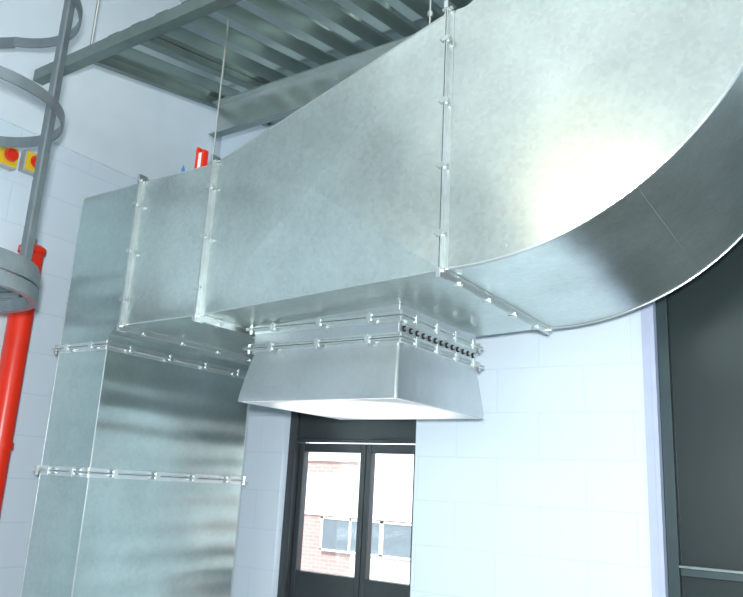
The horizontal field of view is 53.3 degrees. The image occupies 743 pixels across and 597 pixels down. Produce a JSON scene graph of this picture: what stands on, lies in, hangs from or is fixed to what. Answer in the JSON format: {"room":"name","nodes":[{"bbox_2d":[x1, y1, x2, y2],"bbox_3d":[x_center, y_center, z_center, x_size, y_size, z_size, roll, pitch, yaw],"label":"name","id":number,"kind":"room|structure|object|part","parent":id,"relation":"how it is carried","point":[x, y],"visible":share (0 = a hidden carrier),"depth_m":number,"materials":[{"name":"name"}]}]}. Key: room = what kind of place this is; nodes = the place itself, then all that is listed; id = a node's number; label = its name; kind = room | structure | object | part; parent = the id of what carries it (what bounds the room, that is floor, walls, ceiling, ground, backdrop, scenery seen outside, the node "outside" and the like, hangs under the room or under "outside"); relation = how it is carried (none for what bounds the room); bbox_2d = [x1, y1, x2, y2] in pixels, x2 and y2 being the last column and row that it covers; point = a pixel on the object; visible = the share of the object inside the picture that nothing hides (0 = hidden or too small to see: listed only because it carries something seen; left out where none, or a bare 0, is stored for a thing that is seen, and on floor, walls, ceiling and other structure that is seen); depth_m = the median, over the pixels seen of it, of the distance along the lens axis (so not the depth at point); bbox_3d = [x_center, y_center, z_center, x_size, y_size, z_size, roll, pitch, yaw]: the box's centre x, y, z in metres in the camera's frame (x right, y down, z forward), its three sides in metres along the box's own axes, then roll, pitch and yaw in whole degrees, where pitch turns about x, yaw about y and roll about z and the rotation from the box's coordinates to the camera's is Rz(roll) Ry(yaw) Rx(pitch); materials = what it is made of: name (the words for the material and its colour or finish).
{"room":"plant room","nodes":[
{"label":"plant room","id":0,"kind":"room"},
{"bbox_2d":[0,0,220,596],"bbox_3d":[-3.005,-0.243,2.606,0.200,5.150,6.750,-7,-17,33],"label":"wall","id":1,"kind":"structure","parent":0,"point":[136,127],"depth_m":4.33,"materials":[{"name":"paint"}]},
{"bbox_2d":[0,147,19,170],"bbox_3d":[-1.968,-0.771,4.006,0.100,0.120,0.116,-7,-17,33],"label":"switch","id":2,"kind":"object","parent":1,"relation":"attached to","point":[9,156],"visible":0.88,"depth_m":3.98,"materials":[{"name":"yellow plastic"}]},
{"bbox_2d":[0,239,46,514],"bbox_3d":[-1.913,1.160,3.623,0.238,3.050,0.200,-7,-17,33],"label":"riser pipe","id":3,"kind":"object","parent":1,"relation":"attached to","point":[18,329],"visible":0.66,"depth_m":3.77,"materials":[{"name":"metal"}]},
{"bbox_2d":[18,150,36,176],"bbox_3d":[-1.885,-0.755,4.131,0.100,0.120,0.116,-7,-17,33],"label":"switch","id":4,"kind":"object","parent":1,"relation":"attached to","point":[27,162],"visible":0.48,"depth_m":4.09,"materials":[{"name":"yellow plastic"}]},
{"bbox_3d":[-1.877,-0.756,4.127,0.007,0.108,0.104,-7,-17,33],"label":"yellow plate","id":5,"kind":"part","parent":4,"relation":"part of","materials":[{"name":"plastic"}]},
{"bbox_2d":[0,0,82,312],"bbox_3d":[-1.907,0.083,3.048,1.080,4.850,0.783,-7,-17,33],"label":"access ladder","id":6,"kind":"object","parent":1,"relation":"attached to","point":[19,292],"visible":1,"depth_m":3.21,"materials":[{"name":"metal"}]},
{"bbox_2d":[0,114,136,179],"bbox_3d":[-2.940,-1.375,2.735,0.042,0.020,6.500,-7,-17,33],"label":"trim","id":7,"kind":"structure","parent":1,"relation":"attached to","point":[2,117],"depth_m":4.40,"materials":[{"name":"paint"}]},
{"bbox_2d":[219,118,651,596],"bbox_3d":[1.534,0.203,3.410,6.400,5.150,0.250,-7,-17,33],"label":"wall","id":8,"kind":"structure","parent":0,"point":[545,494],"depth_m":3.62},
{"bbox_2d":[277,411,415,596],"bbox_3d":[-0.140,1.733,4.084,0.925,2.350,0.100,-7,-17,33],"label":"frame","id":9,"kind":"object","parent":8,"relation":"attached to","point":[304,428],"visible":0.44,"depth_m":4.37,"materials":[{"name":"metal"}]},
{"bbox_2d":[289,443,415,596],"bbox_3d":[-0.132,1.862,4.060,0.825,2.090,0.050,-7,-17,33],"label":"leaves","id":10,"kind":"object","parent":8,"relation":"attached to","point":[303,583],"visible":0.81,"depth_m":4.19,"materials":[{"name":"metal"}]},
{"bbox_2d":[640,305,660,596],"bbox_3d":[1.226,1.065,3.206,0.035,3.350,0.015,-7,-17,33],"label":"trim","id":11,"kind":"structure","parent":8,"relation":"attached to","point":[647,381],"depth_m":3.29,"materials":[{"name":"paint"}]},
{"bbox_2d":[648,301,668,596],"bbox_3d":[1.276,1.099,3.227,0.020,3.300,0.110,-7,-17,33],"label":"door frame","id":12,"kind":"structure","parent":8,"relation":"attached to","point":[652,306],"depth_m":3.29,"materials":[{"name":"paint"}]},
{"bbox_2d":[655,295,742,596],"bbox_3d":[2.029,1.023,2.775,1.740,3.300,0.080,-7,-17,33],"label":"frame","id":13,"kind":"object","parent":8,"relation":"attached to","point":[675,574],"visible":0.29,"depth_m":3.29,"materials":[{"name":"black metal"}]},
{"bbox_2d":[668,238,742,596],"bbox_3d":[2.036,1.014,2.779,1.670,3.220,0.010,-7,-17,33],"label":"door","id":14,"kind":"structure","parent":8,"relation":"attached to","point":[706,313],"depth_m":3.28,"materials":[{"name":"black metal"}]},
{"bbox_2d":[679,565,742,573],"bbox_3d":[2.006,1.073,2.732,1.640,0.010,0.030,-7,-17,33],"label":"bead","id":15,"kind":"object","parent":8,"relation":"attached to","point":[680,566],"visible":1,"depth_m":3.10,"materials":[{"name":"grey metal"}]},
{"bbox_3d":[-0.447,1.984,0.072,6.800,0.150,6.950,-7,-17,33],"label":"floor","id":16,"kind":"structure","parent":0,"visible":0},
{"bbox_2d":[20,0,742,596],"bbox_3d":[0.112,0.084,3.234,3.356,5.148,1.097,-7,-17,33],"label":"ventilation duct","id":17,"kind":"object","parent":16,"relation":"on","point":[505,166],"visible":0.89,"depth_m":2.88,"materials":[{"name":"metal"}]},
{"bbox_2d":[194,147,208,168],"bbox_3d":[-0.803,-0.654,3.496,0.055,0.128,0.030,-7,-17,33],"label":"clamp","id":18,"kind":"object","parent":17,"relation":"on","point":[201,159],"visible":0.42,"depth_m":3.49,"materials":[{"name":"metal"}]},
{"bbox_2d":[238,304,484,419],"bbox_3d":[-0.029,0.316,3.390,0.843,0.395,0.781,-7,-17,33],"label":"hood","id":19,"kind":"object","parent":17,"relation":"attached to","point":[398,361],"visible":0.99,"depth_m":3.11,"materials":[{"name":"metal"}]},
{"bbox_2d":[243,398,479,419],"bbox_3d":[-0.035,0.500,3.336,0.794,0.012,0.747,-7,-17,33],"label":"diffuser","id":20,"kind":"object","parent":19,"relation":"attached to","point":[336,408],"depth_m":3.23,"materials":[{"name":"white metal"}]},
{"bbox_3d":[-0.175,-3.144,1.381,6.800,0.150,6.950,-7,-17,33],"label":"ceiling","id":21,"kind":"structure","parent":0,"visible":0},
{"bbox_2d":[33,0,472,137],"bbox_3d":[-0.393,-1.733,4.221,2.668,1.200,1.460,-7,-17,33],"label":"deck","id":22,"kind":"object","parent":21,"relation":"hanging from","point":[282,55],"visible":0.65,"depth_m":4.07,"materials":[{"name":"grey metal"}]},
{"label":"outside","id":23,"kind":"structure","parent":0,"visible":0},
{"bbox_3d":[9.833,8.709,18.095,45.000,0.200,36.100,-7,-17,33],"label":"ground","id":24,"kind":"structure","parent":23,"visible":0},
{"bbox_2d":[301,460,411,575],"bbox_3d":[5.135,5.360,14.252,24.000,3.900,5.000,-7,-17,33],"label":"storey","id":25,"kind":"object","parent":24,"relation":"on","point":[314,559],"visible":0.02,"depth_m":15.54,"materials":[{"name":"brick"}]},
{"bbox_2d":[305,452,413,583],"bbox_3d":[3.780,3.993,12.419,24.100,2.800,0.070,-7,-17,33],"label":"cladding","id":26,"kind":"object","parent":25,"relation":"attached to","point":[326,495],"visible":0.21,"depth_m":14.92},
{"bbox_2d":[319,516,410,559],"bbox_3d":[4.576,4.246,11.729,13.510,0.670,0.060,-7,-17,33],"label":"window","id":27,"kind":"structure","parent":26,"relation":"attached to","point":[381,530],"depth_m":14.74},
{"bbox_2d":[322,519,410,557],"bbox_3d":[4.577,4.254,11.738,13.420,0.600,0.040,-7,-17,33],"label":"window panes","id":28,"kind":"structure","parent":27,"relation":"attached to","point":[397,538],"depth_m":14.68,"materials":[{"name":"glass"}]}
]}

